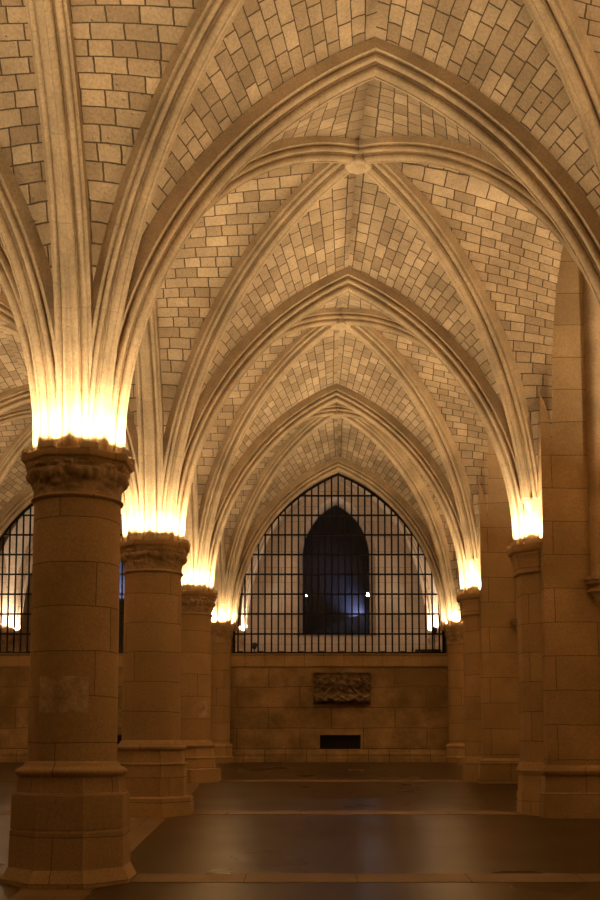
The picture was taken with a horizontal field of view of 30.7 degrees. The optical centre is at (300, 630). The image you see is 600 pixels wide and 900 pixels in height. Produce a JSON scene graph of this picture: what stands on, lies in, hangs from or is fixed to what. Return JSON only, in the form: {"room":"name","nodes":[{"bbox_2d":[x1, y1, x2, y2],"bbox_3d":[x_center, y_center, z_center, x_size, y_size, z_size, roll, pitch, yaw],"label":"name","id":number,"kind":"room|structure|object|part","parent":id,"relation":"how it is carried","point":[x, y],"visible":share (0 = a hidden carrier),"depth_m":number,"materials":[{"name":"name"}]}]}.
{"room":"vaulted medieval hall","nodes":[
{"label":"vaulted medieval hall","id":0,"kind":"room"},
{"bbox_2d":[0,481,428,651],"bbox_3d":[-1.369,-1.538,32.797,16.885,8.100,0.450,0,-6,0],"label":"wall","id":1,"kind":"structure","parent":0,"point":[334,484],"depth_m":32.53,"materials":[{"name":"stone"}]},
{"bbox_2d":[253,476,422,595],"bbox_3d":[1.056,-2.223,32.639,5.707,4.986,0.185,0,-6,0],"label":"arch","id":2,"kind":"object","parent":1,"relation":"attached to","point":[341,480],"visible":0.49,"depth_m":32.70,"materials":[{"name":"stone"}]},
{"bbox_2d":[0,478,437,638],"bbox_3d":[-2.272,-2.635,30.655,12.842,5.412,4.192,0,-6,0],"label":"ceiling","id":3,"kind":"structure","parent":0,"point":[394,518],"depth_m":32.15,"materials":[{"name":"stone"}]},
{"bbox_2d":[0,504,33,652],"label":"window grille","id":4,"kind":"object","parent":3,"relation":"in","point":[22,513],"depth_m":28.23,"materials":[{"name":"black metal"}]},
{"bbox_2d":[0,471,448,761],"bbox_3d":[-1.369,-0.746,28.160,16.885,9.000,0.660,0,-6,0],"label":"wall","id":5,"kind":"structure","parent":0,"point":[274,717],"depth_m":27.71,"materials":[{"name":"stone"}]},
{"bbox_3d":[-5.473,3.169,27.542,6.171,0.370,0.210,0,-6,0],"label":"foot moulding","id":6,"kind":"part","parent":5,"relation":"part of","materials":[{"name":"stone"}]},
{"bbox_2d":[0,484,33,536],"bbox_3d":[-5.473,-2.255,28.140,6.571,4.552,0.370,0,-6,0],"label":"arch","id":7,"kind":"object","parent":5,"relation":"attached to","point":[21,500],"visible":0.12,"depth_m":28.10,"materials":[{"name":"stone"}]},
{"bbox_2d":[117,735,121,744],"bbox_3d":[-4.968,2.899,28.097,1.123,0.529,0.060,0,-6,0],"label":"air vent","id":8,"kind":"object","parent":5,"relation":"in","point":[119,737],"depth_m":28.08,"materials":[{"name":"black plastic"}]},
{"bbox_2d":[252,642,256,651],"bbox_3d":[-1.200,0.480,28.236,0.160,0.361,0.177,0,-6,0],"label":"spotlight","id":9,"kind":"object","parent":5,"relation":"on","point":[254,645],"visible":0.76,"depth_m":28.21,"materials":[{"name":"black plastic"}]},
{"bbox_2d":[233,473,444,652],"bbox_3d":[0.967,-1.752,28.229,5.440,4.724,0.178,0,-6,0],"label":"window grille","id":10,"kind":"object","parent":5,"relation":"in","point":[372,494],"visible":0.87,"depth_m":28.23,"materials":[{"name":"black metal"}]},
{"bbox_2d":[232,456,445,630],"bbox_3d":[0.967,-2.263,28.141,5.909,4.567,0.370,0,-6,0],"label":"arch","id":11,"kind":"object","parent":5,"relation":"attached to","point":[300,484],"visible":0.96,"depth_m":28.08,"materials":[{"name":"stone"}]},
{"bbox_3d":[0.967,3.169,27.542,5.549,0.370,0.210,0,-6,0],"label":"foot moulding","id":12,"kind":"part","parent":5,"relation":"part of","materials":[{"name":"stone"}]},
{"bbox_2d":[320,735,359,748],"bbox_3d":[0.997,2.899,28.097,1.135,0.529,0.060,0,-6,0],"label":"air vent","id":13,"kind":"object","parent":5,"relation":"in","point":[326,741],"depth_m":28.07,"materials":[{"name":"black plastic"}]},
{"bbox_2d":[313,672,370,704],"bbox_3d":[1.035,1.448,27.544,1.465,0.833,0.488,0,-6,0],"label":"carved relief","id":14,"kind":"object","parent":5,"relation":"attached to","point":[329,688],"visible":1,"depth_m":27.64,"materials":[{"name":"stone"}]},
{"bbox_2d":[415,649,440,651],"bbox_3d":[3.275,0.569,28.214,0.672,0.160,0.150,0,-6,0],"label":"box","id":15,"kind":"object","parent":5,"relation":"on","point":[416,650],"visible":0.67,"depth_m":28.14,"materials":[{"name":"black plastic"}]},
{"bbox_2d":[431,627,436,648],"bbox_3d":[3.449,0.274,28.256,0.160,0.774,0.177,0,-6,0],"label":"spotlight","id":16,"kind":"object","parent":5,"relation":"on","point":[434,628],"visible":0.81,"depth_m":28.23,"materials":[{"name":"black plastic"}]},
{"bbox_2d":[0,0,599,629],"bbox_3d":[-2.474,-3.694,17.029,13.210,5.204,22.535,0,-6,0],"label":"ceiling","id":17,"kind":"structure","parent":0,"point":[375,182],"depth_m":14.96,"materials":[{"name":"stone"}]},
{"bbox_2d":[0,762,599,899],"bbox_3d":[-1.369,2.722,13.341,17.085,1.686,28.890,0,-6,0],"label":"floor","id":18,"kind":"structure","parent":0,"point":[265,830],"depth_m":13.26,"materials":[{"name":"brown stone"}]},
{"bbox_2d":[0,373,136,888],"bbox_3d":[-2.276,-0.596,11.090,1.250,6.302,1.250,0,-6,0],"label":"stone column","id":19,"kind":"structure","parent":18,"relation":"on","point":[70,819],"depth_m":10.63,"materials":[{"name":"beige stone"}]},
{"bbox_2d":[0,238,36,450],"bbox_3d":[-5.643,-3.957,11.427,6.535,4.613,0.370,0,-6,0],"label":"arch","id":20,"kind":"object","parent":19,"relation":"on","point":[7,281],"visible":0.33,"depth_m":11.26,"materials":[{"name":"stone"}]},
{"bbox_2d":[21,448,28,454],"bbox_3d":[-2.773,-1.790,11.003,0.052,0.055,0.170,2,-6,-22],"label":"uplight","id":21,"kind":"object","parent":19,"relation":"on","point":[25,450],"visible":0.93,"depth_m":10.93,"materials":[{"name":"beige metal"}]},
{"bbox_2d":[39,441,55,447],"bbox_3d":[-2.482,-1.819,10.713,0.170,0.055,0.052,-2,-6,22],"label":"uplight","id":22,"kind":"object","parent":19,"relation":"on","point":[46,443],"visible":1,"depth_m":10.69,"materials":[{"name":"beige metal"}]},
{"bbox_2d":[25,0,92,446],"bbox_3d":[-2.268,-4.252,8.642,0.385,4.646,5.401,0,-6,0],"label":"rib","id":23,"kind":"object","parent":19,"relation":"on","point":[49,21],"visible":0.97,"depth_m":10.55,"materials":[{"name":"stone"}]},
{"bbox_2d":[80,441,98,447],"bbox_3d":[-2.070,-1.819,10.713,0.170,0.055,0.052,2,-6,-22],"label":"uplight","id":24,"kind":"object","parent":19,"relation":"on","point":[82,443],"visible":1,"depth_m":10.69,"materials":[{"name":"beige metal"}]},
{"bbox_2d":[119,563,123,652],"label":"window grille","id":25,"kind":"object","parent":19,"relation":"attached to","point":[121,593],"depth_m":28.16,"materials":[{"name":"black metal"}]},
{"bbox_2d":[117,448,130,456],"bbox_3d":[-1.779,-1.790,11.003,0.052,0.055,0.170,-2,-6,22],"label":"uplight","id":26,"kind":"object","parent":19,"relation":"on","point":[119,450],"visible":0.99,"depth_m":10.95,"materials":[{"name":"beige metal"}]},
{"bbox_2d":[109,37,599,452],"bbox_3d":[0.781,-3.965,11.427,5.914,4.628,0.370,0,-6,0],"label":"arch","id":27,"kind":"object","parent":19,"relation":"on","point":[495,129],"visible":0.95,"depth_m":11.39,"materials":[{"name":"stone"}]},
{"bbox_2d":[117,501,193,817],"bbox_3d":[-2.260,-0.233,16.682,1.270,6.153,1.270,0,-6,0],"label":"stone column","id":28,"kind":"structure","parent":18,"relation":"on","point":[151,749],"depth_m":16.23,"materials":[{"name":"beige stone"}]},
{"bbox_2d":[0,292,126,541],"bbox_3d":[-5.636,-3.400,16.999,6.550,4.613,0.370,0,-6,0],"label":"arch","id":29,"kind":"object","parent":28,"relation":"on","point":[6,316],"visible":0.13,"depth_m":16.99,"materials":[{"name":"stone"}]},
{"bbox_2d":[130,535,140,539],"bbox_3d":[-2.466,-1.381,16.297,0.170,0.055,0.052,-2,-6,22],"label":"uplight","id":30,"kind":"object","parent":28,"relation":"on","point":[137,536],"visible":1,"depth_m":16.27,"materials":[{"name":"beige"}]},
{"bbox_2d":[135,301,163,538],"bbox_3d":[-2.268,-3.695,14.214,0.385,4.646,5.401,0,-6,0],"label":"arch","id":31,"kind":"object","parent":28,"relation":"on","point":[148,380],"visible":0.33,"depth_m":16.28,"materials":[{"name":"stone"}]},
{"bbox_2d":[157,535,168,539],"bbox_3d":[-2.054,-1.381,16.297,0.170,0.055,0.052,2,-6,-22],"label":"uplight","id":32,"kind":"object","parent":28,"relation":"on","point":[158,536],"visible":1,"depth_m":16.27,"materials":[{"name":"beige"}]},
{"bbox_2d":[180,538,188,543],"bbox_3d":[-1.763,-1.352,16.587,0.052,0.055,0.170,-2,-6,22],"label":"uplight","id":33,"kind":"object","parent":28,"relation":"on","point":[183,540],"visible":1,"depth_m":16.53,"materials":[{"name":"beige"}]},
{"bbox_2d":[175,267,524,544],"bbox_3d":[0.733,-3.410,17.000,5.787,4.632,0.370,0,-6,0],"label":"arch","id":34,"kind":"object","parent":28,"relation":"on","point":[419,323],"visible":0.89,"depth_m":16.94,"materials":[{"name":"stone"}]},
{"bbox_2d":[180,566,220,782],"bbox_3d":[-2.260,0.191,22.267,1.270,5.885,1.270,0,-6,0],"label":"stone column","id":35,"kind":"structure","parent":18,"relation":"on","point":[197,606],"depth_m":21.82,"materials":[{"name":"beige stone"}]},
{"bbox_2d":[0,384,30,413],"bbox_3d":[-5.636,-2.843,22.571,6.550,4.613,0.370,0,-6,0],"label":"arch","id":36,"kind":"object","parent":35,"relation":"on","point":[10,399],"visible":0.07,"depth_m":22.63,"materials":[{"name":"stone"}]},
{"bbox_2d":[182,467,197,589],"bbox_3d":[-2.260,-3.138,19.786,0.370,4.646,5.400,0,-6,0],"label":"arch","id":37,"kind":"object","parent":35,"relation":"on","point":[191,526],"visible":0.17,"depth_m":21.93,"materials":[{"name":"stone"}]},
{"bbox_2d":[206,383,468,593],"bbox_3d":[0.733,-2.852,22.572,5.787,4.632,0.370,0,-6,0],"label":"arch","id":38,"kind":"object","parent":35,"relation":"on","point":[396,431],"visible":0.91,"depth_m":22.51,"materials":[{"name":"stone"}]},
{"bbox_2d":[211,587,233,762],"bbox_3d":[-2.087,1.030,27.711,0.800,4.671,0.800,0,-6,0],"label":"engaged column","id":39,"kind":"structure","parent":18,"relation":"on","point":[221,644],"depth_m":27.42,"materials":[{"name":"stone"}]},
{"bbox_2d":[212,531,224,628],"bbox_3d":[-2.174,-2.581,25.359,0.370,4.646,5.403,0,-6,2],"label":"arch","id":40,"kind":"object","parent":39,"relation":"on","point":[219,576],"visible":0.15,"depth_m":27.49,"materials":[{"name":"stone"}]},
{"bbox_2d":[444,584,464,762],"bbox_3d":[4.022,1.030,27.711,0.800,4.671,0.800,0,-6,0],"label":"engaged column","id":41,"kind":"structure","parent":18,"relation":"on","point":[455,749],"depth_m":27.43,"materials":[{"name":"stone"}]},
{"bbox_2d":[456,436,519,783],"bbox_3d":[5.048,-1.230,22.343,3.692,8.794,1.568,0,-6,0],"label":"stone pier","id":42,"kind":"object","parent":18,"relation":"on","point":[489,615],"visible":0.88,"depth_m":21.73,"materials":[{"name":"beige stone"}]},
{"bbox_2d":[507,246,599,818],"bbox_3d":[5.048,-1.653,16.758,3.692,9.063,1.568,0,-6,0],"label":"stone pier","id":43,"kind":"object","parent":18,"relation":"on","point":[557,577],"visible":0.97,"depth_m":16.18,"materials":[{"name":"beige stone"}]},
{"bbox_2d":[510,541,518,546],"bbox_3d":[3.236,-1.312,16.586,0.052,0.055,0.170,2,-6,-22],"label":"uplight","id":44,"kind":"object","parent":43,"relation":"on","point":[515,542],"visible":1,"depth_m":16.54,"materials":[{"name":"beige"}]},
{"bbox_2d":[532,538,541,542],"bbox_3d":[3.524,-1.340,16.300,0.170,0.055,0.052,-2,-6,22],"label":"uplight","id":45,"kind":"object","parent":43,"relation":"on","point":[536,539],"visible":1,"depth_m":16.28,"materials":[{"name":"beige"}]},
{"bbox_3d":[-1.369,1.672,30.225,16.485,0.200,4.030,0,-6,0],"label":"floor","id":46,"kind":"structure","parent":0,"visible":0},
{"bbox_2d":[1,632,19,651],"bbox_3d":[-8.604,0.916,32.225,0.660,1.703,0.660,0,-6,0],"label":"passage respond","id":47,"kind":"object","parent":46,"relation":"on","point":[10,637],"visible":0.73,"depth_m":32.02,"materials":[{"name":"stone"}]},
{"bbox_2d":[235,632,243,651],"bbox_3d":[-1.948,0.916,32.225,0.660,1.703,0.660,0,-6,0],"label":"passage respond","id":48,"kind":"object","parent":46,"relation":"on","point":[241,639],"visible":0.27,"depth_m":32.05,"materials":[{"name":"stone"}]},
{"bbox_2d":[428,632,441,651],"bbox_3d":[4.059,0.916,32.225,0.660,1.703,0.660,0,-6,0],"label":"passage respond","id":49,"kind":"object","parent":46,"relation":"on","point":[436,636],"visible":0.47,"depth_m":32.01,"materials":[{"name":"stone"}]},
{"label":"outside","id":50,"kind":"structure","parent":0,"visible":0},
{"bbox_2d":[119,505,368,632],"bbox_3d":[0.500,-1.889,38.837,19.000,11.000,0.400,0,-6,0],"label":"window","id":51,"kind":"structure","parent":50,"point":[334,508],"depth_m":38.66,"materials":[{"name":"black"}]},
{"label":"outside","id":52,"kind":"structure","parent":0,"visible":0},
{"bbox_2d":[306,595,306,632],"bbox_3d":[0.159,0.874,34.541,0.090,4.047,0.090,0,-6,0],"label":"lamp","id":53,"kind":"object","parent":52,"point":[306,595],"visible":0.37,"depth_m":34.66,"materials":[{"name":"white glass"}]},
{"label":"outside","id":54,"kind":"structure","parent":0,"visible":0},
{"bbox_2d":[366,595,368,632],"bbox_3d":[2.127,0.845,34.543,0.120,4.104,0.120,0,-6,0],"label":"lamp","id":55,"kind":"object","parent":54,"point":[366,595],"visible":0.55,"depth_m":34.66,"materials":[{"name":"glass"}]},
{"bbox_3d":[2.127,0.900,34.538,0.090,3.994,0.090,0,-6,0],"label":"post","id":56,"kind":"part","parent":55,"relation":"part of","materials":[{"name":"black plastic"}]},
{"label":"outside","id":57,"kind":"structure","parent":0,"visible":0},
{"bbox_2d":[119,599,366,651],"bbox_3d":[0.000,1.056,35.728,18.000,4.120,0.800,0,-6,0],"label":"parapet","id":58,"kind":"object","parent":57,"point":[362,617],"visible":0.09,"depth_m":35.45,"materials":[{"name":"grey stone"}]}
]}

